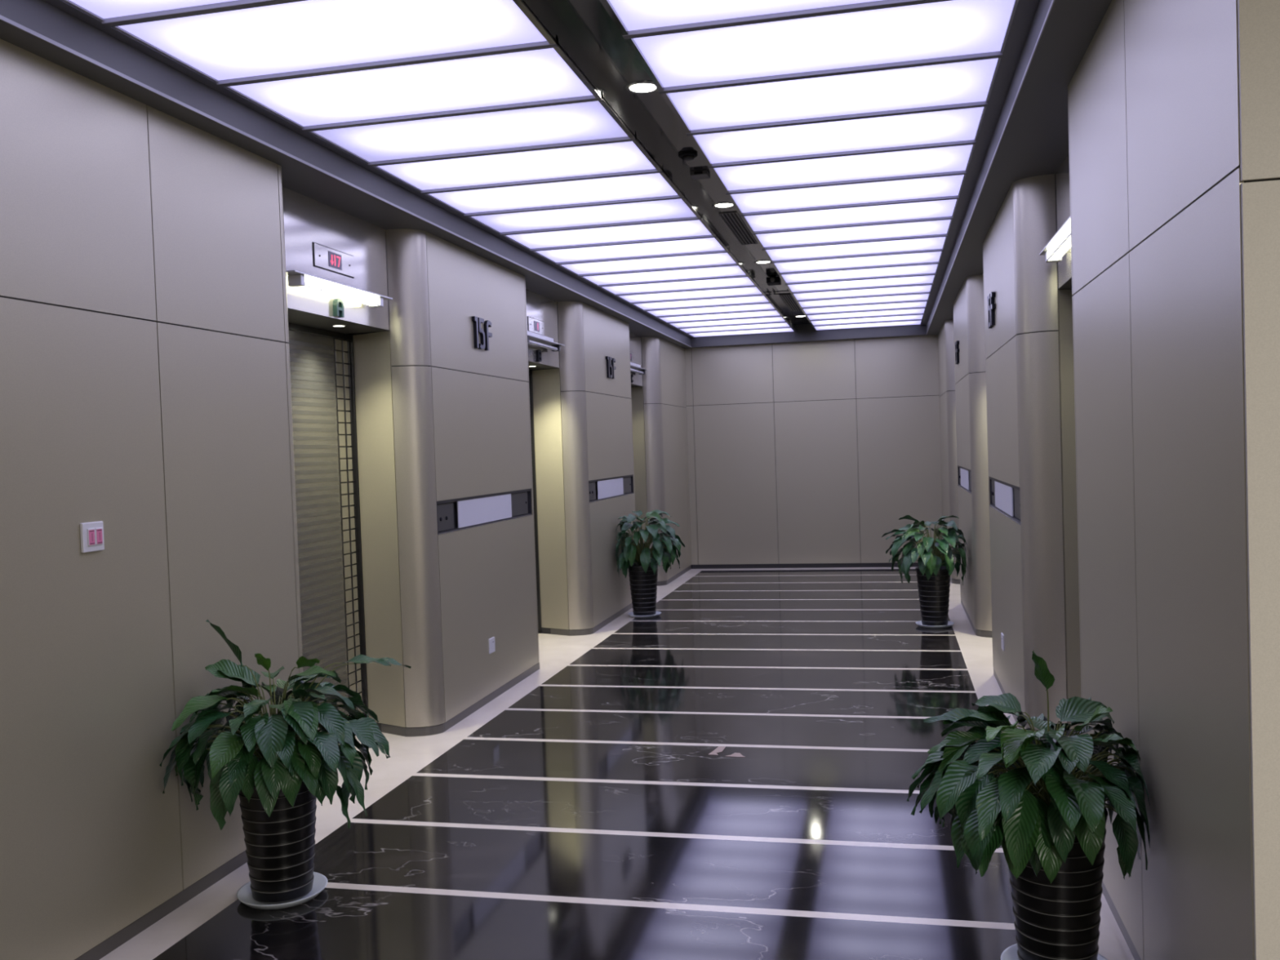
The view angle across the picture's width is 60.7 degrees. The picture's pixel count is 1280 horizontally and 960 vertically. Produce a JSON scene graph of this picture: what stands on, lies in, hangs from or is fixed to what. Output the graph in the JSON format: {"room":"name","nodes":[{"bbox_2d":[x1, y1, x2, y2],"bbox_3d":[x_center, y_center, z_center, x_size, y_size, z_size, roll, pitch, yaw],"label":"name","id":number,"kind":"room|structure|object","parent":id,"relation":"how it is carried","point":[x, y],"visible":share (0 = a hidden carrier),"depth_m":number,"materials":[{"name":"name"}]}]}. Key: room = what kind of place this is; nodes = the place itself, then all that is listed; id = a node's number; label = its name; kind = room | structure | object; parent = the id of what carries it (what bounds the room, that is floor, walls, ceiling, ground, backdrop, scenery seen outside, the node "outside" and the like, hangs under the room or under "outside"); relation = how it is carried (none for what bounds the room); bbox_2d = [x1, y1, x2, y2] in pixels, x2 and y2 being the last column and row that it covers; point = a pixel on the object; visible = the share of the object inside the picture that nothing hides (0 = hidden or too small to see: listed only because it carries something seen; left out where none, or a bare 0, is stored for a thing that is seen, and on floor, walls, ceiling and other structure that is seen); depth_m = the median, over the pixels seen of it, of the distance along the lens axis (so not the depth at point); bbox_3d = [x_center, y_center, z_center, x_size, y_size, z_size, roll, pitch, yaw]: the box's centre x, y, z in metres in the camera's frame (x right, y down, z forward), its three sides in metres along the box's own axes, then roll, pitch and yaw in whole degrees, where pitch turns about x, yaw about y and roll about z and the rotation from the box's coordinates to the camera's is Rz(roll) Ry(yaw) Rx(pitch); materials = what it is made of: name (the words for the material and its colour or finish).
{"room":"lobby","nodes":[
{"label":"lobby","id":0,"kind":"room"},
{"bbox_2d":[0,38,302,959],"bbox_3d":[-2.531,0.218,0.622,0.471,2.700,8.085,-2,2,13],"label":"wall","id":1,"kind":"structure","parent":0,"point":[145,390],"depth_m":3.47,"materials":[{"name":"beige metal"}]},
{"bbox_2d":[80,520,104,552],"bbox_3d":[-1.669,0.173,3.333,0.015,0.090,0.092,-2,2,13],"label":"light switch","id":2,"kind":"object","parent":1,"relation":"attached to","point":[91,534],"visible":1,"depth_m":3.32,"materials":[{"name":"white plastic"}]},
{"bbox_2d":[75,850,248,959],"bbox_3d":[-2.485,1.544,0.658,0.461,0.046,8.081,-2,2,13],"label":"baseboard","id":3,"kind":"structure","parent":1,"relation":"attached to","point":[126,934],"depth_m":3.62,"materials":[{"name":"grey stone"}]},
{"bbox_2d":[0,14,691,347],"bbox_3d":[-0.563,-1.415,7.952,0.004,0.011,10.773,-2,2,13],"label":"trim","id":4,"kind":"structure","parent":1,"relation":"attached to","point":[2,18],"depth_m":4.00,"materials":[{"name":"grey metal"}]},
{"bbox_2d":[43,0,694,337],"bbox_3d":[-0.549,-1.552,7.944,0.043,0.060,10.773,-2,2,13],"label":"trim","id":5,"kind":"structure","parent":1,"relation":"attached to","point":[62,5],"depth_m":4.20,"materials":[{"name":"grey metal"}]},
{"bbox_2d":[282,186,390,333],"bbox_3d":[-1.644,-1.030,5.187,0.340,0.530,1.355,-2,2,13],"label":"wall","id":6,"kind":"structure","parent":0,"point":[307,220],"depth_m":5.25,"materials":[{"name":"grey metal"}]},
{"bbox_2d":[288,322,368,744],"bbox_3d":[-1.702,0.320,5.311,0.040,2.170,1.412,-2,2,13],"label":"door","id":7,"kind":"structure","parent":6,"relation":"in","point":[322,362],"depth_m":5.69,"materials":[{"name":"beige metal"}]},
{"bbox_2d":[312,241,354,278],"bbox_3d":[-1.458,-1.047,5.219,0.010,0.111,0.388,-2,2,13],"label":"indicator","id":8,"kind":"object","parent":6,"relation":"attached to","point":[326,258],"visible":1,"depth_m":5.20,"materials":[{"name":"grey"}]},
{"bbox_2d":[285,270,392,307],"bbox_3d":[-1.422,-0.898,5.155,0.100,0.072,0.950,-2,2,13],"label":"lamp","id":9,"kind":"object","parent":6,"relation":"attached to","point":[295,278],"visible":0.99,"depth_m":5.05,"materials":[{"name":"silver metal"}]},
{"bbox_2d":[348,330,428,731],"bbox_3d":[-1.368,0.025,5.914,0.481,2.700,0.152,-1,2,18],"label":"wall","id":10,"kind":"structure","parent":0,"point":[371,350],"depth_m":5.90,"materials":[{"name":"beige metal"}]},
{"bbox_2d":[386,229,444,727],"bbox_3d":[-1.194,-0.003,5.836,0.211,2.650,0.046,-3,2,-22],"label":"wall","id":11,"kind":"structure","parent":0,"point":[406,251],"depth_m":5.82,"materials":[{"name":"grey metal"}]},
{"bbox_2d":[426,231,537,722],"bbox_3d":[-0.950,-0.011,6.694,0.056,2.700,1.620,-2,2,13],"label":"wall","id":12,"kind":"structure","parent":0,"point":[481,405],"depth_m":6.54,"materials":[{"name":"beige metal"}]},
{"bbox_2d":[381,662,539,736],"bbox_3d":[-1.115,1.321,6.738,0.461,0.046,1.789,-2,2,13],"label":"baseboard","id":13,"kind":"structure","parent":12,"relation":"attached to","point":[432,730],"depth_m":6.08,"materials":[{"name":"grey"}]},
{"bbox_2d":[471,315,492,351],"bbox_3d":[-0.953,-0.882,6.611,0.020,0.185,0.285,-2,2,13],"label":"sign","id":14,"kind":"object","parent":12,"relation":"attached to","point":[485,335],"visible":1,"depth_m":6.58,"materials":[{"name":"black"}]},
{"bbox_2d":[436,488,533,535],"bbox_3d":[-0.932,0.178,6.697,0.035,0.183,1.614,-2,2,13],"label":"panel","id":15,"kind":"object","parent":12,"relation":"attached to","point":[453,515],"visible":0.98,"depth_m":6.56,"materials":[{"name":"grey plastic"}]},
{"bbox_2d":[524,275,539,662],"bbox_3d":[-0.970,-0.035,7.547,0.471,2.700,0.058,-2,2,13],"label":"wall","id":16,"kind":"structure","parent":0,"point":[532,504],"depth_m":7.49,"materials":[{"name":"beige metal"}]},
{"bbox_2d":[525,288,559,369],"bbox_3d":[-0.965,-1.140,8.200,0.340,0.530,1.355,-2,2,13],"label":"wall","id":17,"kind":"structure","parent":0,"point":[539,307],"depth_m":8.46,"materials":[{"name":"grey"}]},
{"bbox_2d":[528,369,542,633],"bbox_3d":[-1.023,0.209,8.324,0.040,2.170,1.412,-2,2,13],"label":"door","id":18,"kind":"structure","parent":17,"relation":"in","point":[531,390],"depth_m":8.99,"materials":[{"name":"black metal"}]},
{"bbox_2d":[527,315,544,335],"bbox_3d":[-0.779,-1.157,8.231,0.010,0.111,0.388,-2,2,13],"label":"indicator","id":19,"kind":"object","parent":17,"relation":"attached to","point":[535,326],"visible":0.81,"depth_m":8.21,"materials":[{"name":"grey"}]},
{"bbox_2d":[527,330,564,351],"bbox_3d":[-0.744,-1.041,8.166,0.100,0.098,0.950,-2,2,13],"label":"lamp","id":20,"kind":"object","parent":17,"relation":"attached to","point":[535,339],"visible":0.73,"depth_m":8.20,"materials":[{"name":"silver metal"}]},
{"bbox_2d":[0,0,1111,348],"bbox_3d":[1.575,-1.481,4.361,7.175,0.200,17.300,-2,2,13],"label":"ceiling","id":21,"kind":"structure","parent":0,"point":[40,16],"depth_m":4.45,"materials":[{"name":"grey paint"}]},
{"bbox_2d":[102,0,555,82],"bbox_3d":[-0.930,-1.390,3.368,1.225,0.034,0.570,-2,2,13],"label":"ceiling light","id":22,"kind":"object","parent":21,"relation":"attached to","point":[237,38],"visible":0.96,"depth_m":3.38,"materials":[{"name":"white plastic"}]},
{"bbox_2d":[216,35,600,128],"bbox_3d":[-0.805,-1.410,3.921,1.225,0.034,0.570,-2,2,13],"label":"ceiling light","id":23,"kind":"object","parent":21,"relation":"attached to","point":[531,72],"visible":0.96,"depth_m":3.89,"materials":[{"name":"white plastic"}]},
{"bbox_2d":[302,90,634,163],"bbox_3d":[-0.680,-1.431,4.473,1.225,0.034,0.570,-2,2,13],"label":"ceiling light","id":24,"kind":"object","parent":21,"relation":"attached to","point":[579,118],"visible":0.96,"depth_m":4.45,"materials":[{"name":"white plastic"}]},
{"bbox_2d":[368,132,661,191],"bbox_3d":[-0.556,-1.451,5.026,1.225,0.034,0.570,-2,2,13],"label":"ceiling light","id":25,"kind":"object","parent":21,"relation":"attached to","point":[617,154],"visible":0.96,"depth_m":5.00,"materials":[{"name":"white plastic"}]},
{"bbox_2d":[420,164,683,214],"bbox_3d":[-0.431,-1.471,5.579,1.225,0.034,0.570,-2,2,13],"label":"ceiling light","id":26,"kind":"object","parent":21,"relation":"attached to","point":[641,184],"visible":0.96,"depth_m":5.56,"materials":[{"name":"white plastic"}]},
{"bbox_2d":[463,191,701,233],"bbox_3d":[-0.307,-1.491,6.132,1.225,0.034,0.570,-2,2,13],"label":"ceiling light","id":27,"kind":"object","parent":21,"relation":"attached to","point":[672,206],"visible":0.96,"depth_m":6.11,"materials":[{"name":"white plastic"}]},
{"bbox_2d":[499,216,714,249],"bbox_3d":[-0.182,-1.512,6.685,1.225,0.034,0.570,-2,2,13],"label":"ceiling light","id":28,"kind":"object","parent":21,"relation":"attached to","point":[686,226],"visible":0.96,"depth_m":6.67,"materials":[{"name":"white plastic"}]},
{"bbox_2d":[529,234,728,263],"bbox_3d":[-0.058,-1.532,7.237,1.225,0.034,0.570,-2,2,13],"label":"ceiling light","id":29,"kind":"object","parent":21,"relation":"attached to","point":[702,242],"visible":0.96,"depth_m":7.22,"materials":[{"name":"white plastic"}]},
{"bbox_2d":[624,80,657,93],"bbox_3d":[0.012,-1.532,4.270,0.144,0.006,0.144,-2,2,13],"label":"recessed light","id":30,"kind":"object","parent":21,"relation":"attached to","point":[644,88],"visible":0.87,"depth_m":4.27,"materials":[{"name":"white"}]},
{"bbox_2d":[555,248,739,275],"bbox_3d":[0.067,-1.552,7.790,1.225,0.034,0.570,-2,2,13],"label":"ceiling light","id":31,"kind":"object","parent":21,"relation":"attached to","point":[713,257],"visible":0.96,"depth_m":7.78,"materials":[{"name":"grey plastic"}]},
{"bbox_2d":[577,261,749,285],"bbox_3d":[0.191,-1.572,8.343,1.225,0.034,0.570,-2,2,13],"label":"ceiling light","id":32,"kind":"object","parent":21,"relation":"attached to","point":[726,269],"visible":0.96,"depth_m":8.33,"materials":[{"name":"grey plastic"}]},
{"bbox_2d":[512,0,817,332],"bbox_3d":[0.773,-1.618,7.644,0.260,0.122,10.773,-2,2,13],"label":"ceiling beam","id":33,"kind":"structure","parent":21,"relation":"attached to","point":[591,33],"depth_m":4.46,"materials":[{"name":"grey metal"}]},
{"bbox_2d":[596,273,756,294],"bbox_3d":[0.316,-1.592,8.896,1.225,0.034,0.570,-2,2,13],"label":"ceiling light","id":34,"kind":"object","parent":21,"relation":"attached to","point":[736,280],"visible":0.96,"depth_m":8.88,"materials":[{"name":"grey plastic"}]},
{"bbox_2d":[614,283,763,302],"bbox_3d":[0.441,-1.613,9.448,1.225,0.034,0.570,-2,2,13],"label":"ceiling light","id":35,"kind":"object","parent":21,"relation":"attached to","point":[749,289],"visible":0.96,"depth_m":9.44,"materials":[{"name":"grey"}]},
{"bbox_2d":[629,292,772,310],"bbox_3d":[0.565,-1.633,10.001,1.225,0.034,0.570,-2,2,13],"label":"ceiling light","id":36,"kind":"object","parent":21,"relation":"attached to","point":[755,298],"visible":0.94,"depth_m":9.99,"materials":[{"name":"grey"}]},
{"bbox_2d":[643,302,777,316],"bbox_3d":[0.690,-1.653,10.554,1.225,0.034,0.570,-2,2,13],"label":"ceiling light","id":37,"kind":"object","parent":21,"relation":"attached to","point":[759,305],"visible":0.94,"depth_m":10.54,"materials":[{"name":"grey"}]},
{"bbox_2d":[655,308,782,322],"bbox_3d":[0.814,-1.673,11.107,1.225,0.034,0.570,-2,2,13],"label":"ceiling light","id":38,"kind":"object","parent":21,"relation":"attached to","point":[762,313],"visible":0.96,"depth_m":11.10,"materials":[{"name":"grey"}]},
{"bbox_2d":[666,313,787,328],"bbox_3d":[0.939,-1.693,11.660,1.225,0.034,0.570,-2,2,13],"label":"ceiling light","id":39,"kind":"object","parent":21,"relation":"attached to","point":[766,318],"visible":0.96,"depth_m":11.65,"materials":[{"name":"grey"}]},
{"bbox_2d":[670,316,784,327],"bbox_3d":[0.942,-1.695,11.674,1.217,0.008,0.541,-2,2,13],"label":"diffuser","id":40,"kind":"object","parent":39,"relation":"attached to","point":[752,319],"depth_m":11.66,"materials":[{"name":"white plastic"}]},
{"bbox_2d":[676,320,791,333],"bbox_3d":[1.063,-1.714,12.212,1.225,0.034,0.570,-2,2,13],"label":"ceiling light","id":41,"kind":"object","parent":21,"relation":"attached to","point":[772,324],"visible":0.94,"depth_m":12.21,"materials":[{"name":"grey"}]},
{"bbox_2d":[718,211,758,244],"bbox_3d":[0.667,-1.638,7.134,0.150,0.007,1.080,-2,2,13],"label":"air vent","id":42,"kind":"object","parent":21,"relation":"attached to","point":[733,220],"visible":0.71,"depth_m":7.08,"materials":[{"name":"grey"}]},
{"bbox_2d":[685,326,795,337],"bbox_3d":[1.188,-1.734,12.765,1.225,0.034,0.570,-2,2,13],"label":"ceiling light","id":43,"kind":"object","parent":21,"relation":"attached to","point":[784,329],"visible":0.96,"depth_m":12.76,"materials":[{"name":"grey"}]},
{"bbox_2d":[608,0,880,31],"bbox_3d":[0.469,-1.429,3.051,1.205,0.034,0.570,-2,2,13],"label":"ceiling light","id":44,"kind":"object","parent":21,"relation":"attached to","point":[636,15],"visible":0.89,"depth_m":3.30,"materials":[{"name":"white plastic"}]},
{"bbox_2d":[622,0,1018,87],"bbox_3d":[0.594,-1.449,3.604,1.205,0.034,0.570,-2,2,13],"label":"ceiling light","id":45,"kind":"object","parent":21,"relation":"attached to","point":[882,31],"visible":0.81,"depth_m":3.58,"materials":[{"name":"white plastic"}]},
{"bbox_2d":[658,51,1002,129],"bbox_3d":[0.719,-1.469,4.157,1.205,0.034,0.570,-2,2,13],"label":"ceiling light","id":46,"kind":"object","parent":21,"relation":"attached to","point":[963,78],"visible":0.8,"depth_m":4.12,"materials":[{"name":"white plastic"}]},
{"bbox_2d":[686,101,987,163],"bbox_3d":[0.843,-1.489,4.710,1.205,0.034,0.570,-2,2,13],"label":"ceiling light","id":47,"kind":"object","parent":21,"relation":"attached to","point":[956,122],"visible":0.8,"depth_m":4.68,"materials":[{"name":"white plastic"}]},
{"bbox_2d":[707,139,976,190],"bbox_3d":[0.968,-1.509,5.262,1.205,0.034,0.570,-2,2,13],"label":"ceiling light","id":48,"kind":"object","parent":21,"relation":"attached to","point":[953,156],"visible":0.77,"depth_m":5.23,"materials":[{"name":"white plastic"}]},
{"bbox_2d":[725,170,967,213],"bbox_3d":[1.092,-1.530,5.815,1.205,0.034,0.570,-2,2,13],"label":"ceiling light","id":49,"kind":"object","parent":21,"relation":"attached to","point":[949,183],"visible":0.8,"depth_m":5.79,"materials":[{"name":"white plastic"}]},
{"bbox_2d":[739,195,959,231],"bbox_3d":[1.217,-1.550,6.368,1.205,0.034,0.570,-2,2,13],"label":"ceiling light","id":50,"kind":"object","parent":21,"relation":"attached to","point":[937,206],"visible":0.83,"depth_m":6.34,"materials":[{"name":"white plastic"}]},
{"bbox_2d":[751,216,953,247],"bbox_3d":[1.341,-1.570,6.921,1.205,0.034,0.570,-2,2,13],"label":"ceiling light","id":51,"kind":"object","parent":21,"relation":"attached to","point":[935,225],"visible":0.77,"depth_m":6.90,"materials":[{"name":"grey plastic"}]},
{"bbox_2d":[761,233,947,260],"bbox_3d":[1.466,-1.590,7.473,1.205,0.034,0.570,-2,2,13],"label":"ceiling light","id":52,"kind":"object","parent":21,"relation":"attached to","point":[934,241],"visible":0.74,"depth_m":7.45,"materials":[{"name":"grey plastic"}]},
{"bbox_2d":[770,248,943,272],"bbox_3d":[1.591,-1.610,8.026,1.205,0.034,0.570,-2,2,13],"label":"ceiling light","id":53,"kind":"object","parent":21,"relation":"attached to","point":[933,255],"visible":0.77,"depth_m":8.01,"materials":[{"name":"grey plastic"}]},
{"bbox_2d":[777,261,939,282],"bbox_3d":[1.715,-1.631,8.579,1.205,0.034,0.570,-2,2,13],"label":"ceiling light","id":54,"kind":"object","parent":21,"relation":"attached to","point":[927,267],"visible":0.8,"depth_m":8.56,"materials":[{"name":"grey plastic"}]},
{"bbox_2d":[784,272,936,291],"bbox_3d":[1.840,-1.651,9.132,1.205,0.034,0.570,-2,2,13],"label":"ceiling light","id":55,"kind":"object","parent":21,"relation":"attached to","point":[922,277],"visible":0.79,"depth_m":9.11,"materials":[{"name":"grey"}]},
{"bbox_2d":[790,283,933,299],"bbox_3d":[1.964,-1.671,9.685,1.205,0.034,0.570,-2,2,13],"label":"ceiling light","id":56,"kind":"object","parent":21,"relation":"attached to","point":[921,287],"visible":0.79,"depth_m":9.66,"materials":[{"name":"grey"}]},
{"bbox_2d":[795,291,930,306],"bbox_3d":[2.089,-1.691,10.237,1.205,0.034,0.570,-2,2,13],"label":"ceiling light","id":57,"kind":"object","parent":21,"relation":"attached to","point":[916,295],"visible":0.8,"depth_m":10.22,"materials":[{"name":"grey"}]},
{"bbox_2d":[800,299,928,313],"bbox_3d":[2.213,-1.712,10.790,1.205,0.034,0.570,-2,2,13],"label":"ceiling light","id":58,"kind":"object","parent":21,"relation":"attached to","point":[922,303],"visible":0.76,"depth_m":10.77,"materials":[{"name":"grey"}]},
{"bbox_2d":[804,306,926,319],"bbox_3d":[2.338,-1.732,11.343,1.205,0.034,0.570,-2,2,13],"label":"ceiling light","id":59,"kind":"object","parent":21,"relation":"attached to","point":[916,309],"visible":0.71,"depth_m":11.33,"materials":[{"name":"grey"}]},
{"bbox_2d":[808,313,924,324],"bbox_3d":[2.462,-1.752,11.896,1.205,0.034,0.570,-2,2,13],"label":"ceiling light","id":60,"kind":"object","parent":21,"relation":"attached to","point":[912,316],"visible":0.8,"depth_m":11.88,"materials":[{"name":"grey"}]},
{"bbox_2d":[813,319,922,329],"bbox_3d":[2.587,-1.772,12.448,1.205,0.034,0.570,-2,2,13],"label":"recessed light","id":61,"kind":"object","parent":21,"relation":"in","point":[912,322],"visible":0.8,"depth_m":12.43,"materials":[{"name":"grey"}]},
{"bbox_2d":[920,0,1039,324],"bbox_3d":[2.086,-1.625,7.348,0.062,0.060,10.773,-2,2,13],"label":"trim","id":62,"kind":"structure","parent":21,"relation":"attached to","point":[1025,10],"depth_m":4.50,"materials":[{"name":"grey metal"}]},
{"bbox_2d":[531,368,586,634],"bbox_3d":[-0.689,-0.085,8.927,0.481,2.700,0.152,-1,2,18],"label":"wall","id":63,"kind":"structure","parent":0,"point":[546,385],"depth_m":8.91,"materials":[{"name":"beige metal"}]},
{"bbox_2d":[557,301,593,629],"bbox_3d":[-0.515,-0.113,8.848,0.211,2.650,0.046,-3,2,-22],"label":"wall","id":64,"kind":"structure","parent":0,"point":[570,313],"depth_m":8.84,"materials":[{"name":"grey metal"}]},
{"bbox_2d":[582,302,635,626],"bbox_3d":[-0.271,-0.121,9.706,0.056,2.700,1.620,-2,2,13],"label":"wall","id":65,"kind":"structure","parent":0,"point":[608,401],"depth_m":9.52,"materials":[{"name":"beige metal"}]},
{"bbox_2d":[550,603,632,635],"bbox_3d":[-0.436,1.211,9.750,0.461,0.046,1.789,-2,2,13],"label":"baseboard","id":66,"kind":"structure","parent":65,"relation":"attached to","point":[553,631],"depth_m":8.96,"materials":[{"name":"grey"}]},
{"bbox_2d":[588,474,634,502],"bbox_3d":[-0.254,0.068,9.709,0.035,0.183,1.614,-2,2,13],"label":"panel","id":67,"kind":"object","parent":65,"relation":"attached to","point":[602,489],"visible":0.97,"depth_m":9.62,"materials":[{"name":"grey"}]},
{"bbox_2d":[99,566,1134,959],"bbox_3d":[1.561,1.344,4.467,7.400,0.050,17.300,-2,2,13],"label":"floor","id":68,"kind":"structure","parent":0,"point":[583,811],"depth_m":4.46,"materials":[{"name":"black stone"}]},
{"bbox_2d":[236,871,327,909],"bbox_3d":[-1.235,1.421,3.777,0.300,0.026,0.300,-2,2,13],"label":"saucer","id":69,"kind":"object","parent":68,"relation":"on","point":[244,894],"visible":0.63,"depth_m":3.73,"materials":[{"name":"white"}]},
{"bbox_2d":[159,619,410,903],"bbox_3d":[-1.192,0.939,3.750,0.700,0.971,0.770,-2,2,13],"label":"potted plant","id":70,"kind":"object","parent":69,"relation":"on","point":[278,765],"visible":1,"depth_m":3.64,"materials":[{"name":"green plant"}]},
{"bbox_2d":[627,610,661,617],"bbox_3d":[0.041,1.204,9.779,0.300,0.026,0.300,-2,2,13],"label":"saucer","id":71,"kind":"object","parent":68,"relation":"on","point":[657,613],"visible":0.63,"depth_m":9.67,"materials":[{"name":"white"}]},
{"bbox_2d":[615,509,684,615],"bbox_3d":[0.105,0.739,9.749,0.578,0.938,0.734,-2,2,13],"label":"potted plant","id":72,"kind":"object","parent":71,"relation":"on","point":[634,556],"visible":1,"depth_m":9.65,"materials":[{"name":"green plant"}]},
{"bbox_2d":[915,620,954,628],"bbox_3d":[2.359,1.156,8.742,0.300,0.026,0.300,-2,2,13],"label":"saucer","id":73,"kind":"object","parent":68,"relation":"on","point":[919,624],"visible":0.61,"depth_m":8.64,"materials":[{"name":"white"}]},
{"bbox_2d":[881,515,968,626],"bbox_3d":[2.306,0.722,8.734,0.657,0.881,0.786,-2,2,-1],"label":"potted plant","id":74,"kind":"object","parent":73,"relation":"on","point":[934,571],"visible":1,"depth_m":8.62,"materials":[{"name":"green plant"}]},
{"bbox_2d":[1000,943,1107,959],"bbox_3d":[1.161,1.361,3.040,0.300,0.026,0.300,-2,2,13],"label":"saucer","id":75,"kind":"object","parent":68,"relation":"on","point":[1010,953],"visible":0.27,"depth_m":3.12,"materials":[{"name":"white"}]},
{"bbox_2d":[906,649,1150,959],"bbox_3d":[1.051,0.915,3.037,0.637,0.909,0.781,-2,2,13],"label":"potted plant","id":76,"kind":"object","parent":75,"relation":"on","point":[1040,796],"visible":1,"depth_m":2.90,"materials":[{"name":"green plant"}]},
{"bbox_2d":[629,332,643,386],"bbox_3d":[-0.286,-1.250,11.212,0.340,0.530,1.355,-2,2,13],"label":"wall","id":77,"kind":"structure","parent":0,"point":[635,341],"depth_m":11.57,"materials":[{"name":"grey"}]},
{"bbox_2d":[641,337,667,581],"bbox_3d":[0.164,-0.224,11.861,0.211,2.650,0.046,-3,2,-22],"label":"wall","id":78,"kind":"structure","parent":0,"point":[650,345],"depth_m":11.83,"materials":[{"name":"grey metal"}]},
{"bbox_2d":[631,337,691,579],"bbox_3d":[0.165,-0.221,12.653,0.501,2.700,1.640,-2,2,13],"label":"wall","id":79,"kind":"structure","parent":0,"point":[672,356],"depth_m":12.41,"materials":[{"name":"beige metal"}]},
{"bbox_2d":[684,323,942,564],"bbox_3d":[3.508,-0.489,12.783,7.175,3.000,0.100,-2,2,13],"label":"wall","id":80,"kind":"structure","parent":0,"point":[815,451],"depth_m":13.06,"materials":[{"name":"beige metal"}]},
{"bbox_2d":[691,562,918,568],"bbox_3d":[2.092,1.028,13.101,2.993,0.048,0.008,-2,2,13],"label":"baseboard","id":81,"kind":"structure","parent":80,"relation":"attached to","point":[914,564],"depth_m":13.14,"materials":[{"name":"black"}]},
{"bbox_2d":[937,322,956,579],"bbox_3d":[3.572,-0.315,11.882,0.501,2.700,1.640,-2,2,13],"label":"wall","id":82,"kind":"structure","parent":0,"point":[941,335],"depth_m":11.91,"materials":[{"name":"beige metal"}]},
{"bbox_2d":[944,319,959,579],"bbox_3d":[3.231,-0.307,11.166,0.046,2.650,0.211,-3,2,-42],"label":"wall","id":83,"kind":"structure","parent":0,"point":[948,324],"depth_m":11.17,"materials":[{"name":"grey metal"}]},
{"bbox_2d":[953,277,974,626],"bbox_3d":[2.702,-0.203,9.033,0.056,2.700,1.620,-2,2,13],"label":"wall","id":84,"kind":"structure","parent":0,"point":[960,309],"depth_m":8.87,"materials":[{"name":"beige metal"}]},
{"bbox_2d":[957,465,971,493],"bbox_3d":[2.697,-0.013,9.041,0.035,0.183,1.614,-2,2,13],"label":"panel","id":85,"kind":"object","parent":84,"relation":"attached to","point":[964,474],"visible":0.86,"depth_m":8.97,"materials":[{"name":"grey"}]},
{"bbox_2d":[966,274,991,631],"bbox_3d":[2.553,-0.197,8.154,0.046,2.650,0.211,-3,2,-42],"label":"wall","id":86,"kind":"structure","parent":0,"point":[975,283],"depth_m":8.15,"materials":[{"name":"grey metal"}]},
{"bbox_2d":[982,184,1025,728],"bbox_3d":[2.023,-0.093,6.021,0.056,2.700,1.620,-2,2,13],"label":"wall","id":87,"kind":"structure","parent":0,"point":[998,243],"depth_m":5.86,"materials":[{"name":"beige metal"}]},
{"bbox_2d":[926,0,1054,333],"bbox_3d":[2.119,-1.488,7.345,0.004,0.011,10.773,-2,2,13],"label":"trim","id":88,"kind":"structure","parent":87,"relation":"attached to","point":[1052,1],"depth_m":4.15,"materials":[{"name":"grey"}]},
{"bbox_2d":[986,291,995,328],"bbox_3d":[2.012,-0.972,6.253,0.020,0.185,0.285,-2,2,13],"label":"sign","id":89,"kind":"object","parent":87,"relation":"attached to","point":[990,299],"visible":1,"depth_m":6.18,"materials":[{"name":"black"}]},
{"bbox_2d":[989,476,1020,524],"bbox_3d":[2.018,0.098,6.029,0.035,0.183,1.614,-2,2,13],"label":"panel","id":90,"kind":"object","parent":87,"relation":"attached to","point":[1005,497],"visible":0.8,"depth_m":5.91,"materials":[{"name":"grey"}]},
{"bbox_2d":[1012,173,1066,730],"bbox_3d":[1.874,-0.087,5.141,0.046,2.650,0.211,-3,2,-42],"label":"wall","id":91,"kind":"structure","parent":0,"point":[1033,197],"depth_m":5.11,"materials":[{"name":"grey metal"}]},
{"bbox_2d":[1020,180,1081,734],"bbox_3d":[2.066,-0.069,5.137,0.481,2.700,0.152,-2,2,7],"label":"wall","id":92,"kind":"structure","parent":0,"point":[1066,371],"depth_m":5.08,"materials":[{"name":"beige metal"}]},
{"bbox_2d":[1054,152,1071,289],"bbox_3d":[1.947,-1.129,4.374,0.340,0.530,1.355,-2,2,13],"label":"wall","id":93,"kind":"structure","parent":0,"point":[1062,175],"depth_m":4.85,"materials":[{"name":"grey"}]},
{"bbox_2d":[1039,216,1071,262],"bbox_3d":[1.740,-0.984,4.439,0.100,0.072,0.950,-2,2,13],"label":"lamp","id":94,"kind":"object","parent":93,"relation":"attached to","point":[1058,246],"visible":0.52,"depth_m":4.52,"materials":[{"name":"silver metal"}]},
{"bbox_2d":[1067,0,1254,959],"bbox_3d":[1.556,0.014,2.883,0.471,2.700,1.866,-2,2,13],"label":"wall","id":95,"kind":"structure","parent":0,"point":[1155,182],"depth_m":2.58,"materials":[{"name":"beige metal"}]},
{"bbox_2d":[1102,880,1141,959],"bbox_3d":[1.599,1.340,2.918,0.461,0.046,1.865,-2,2,13],"label":"baseboard","id":96,"kind":"structure","parent":95,"relation":"attached to","point":[1133,950],"depth_m":3.29,"materials":[{"name":"grey"}]},
{"bbox_2d":[1237,0,1279,959],"bbox_3d":[2.864,-0.146,1.687,3.553,3.000,0.142,-2,2,13],"label":"wall","id":97,"kind":"structure","parent":0,"point":[1258,20],"depth_m":2.00,"materials":[{"name":"beige"}]},
{"bbox_3d":[-1.100,-1.245,-0.673,2.755,0.200,6.293,-2,2,13],"label":"ceiling","id":98,"kind":"structure","parent":0,"visible":0},
{"bbox_2d":[62,0,235,21],"bbox_3d":[-1.054,-1.370,2.815,1.225,0.034,0.570,-2,2,13],"label":"recessed light","id":99,"kind":"object","parent":98,"relation":"in","point":[100,10],"visible":1,"depth_m":3.14,"materials":[{"name":"white plastic"}]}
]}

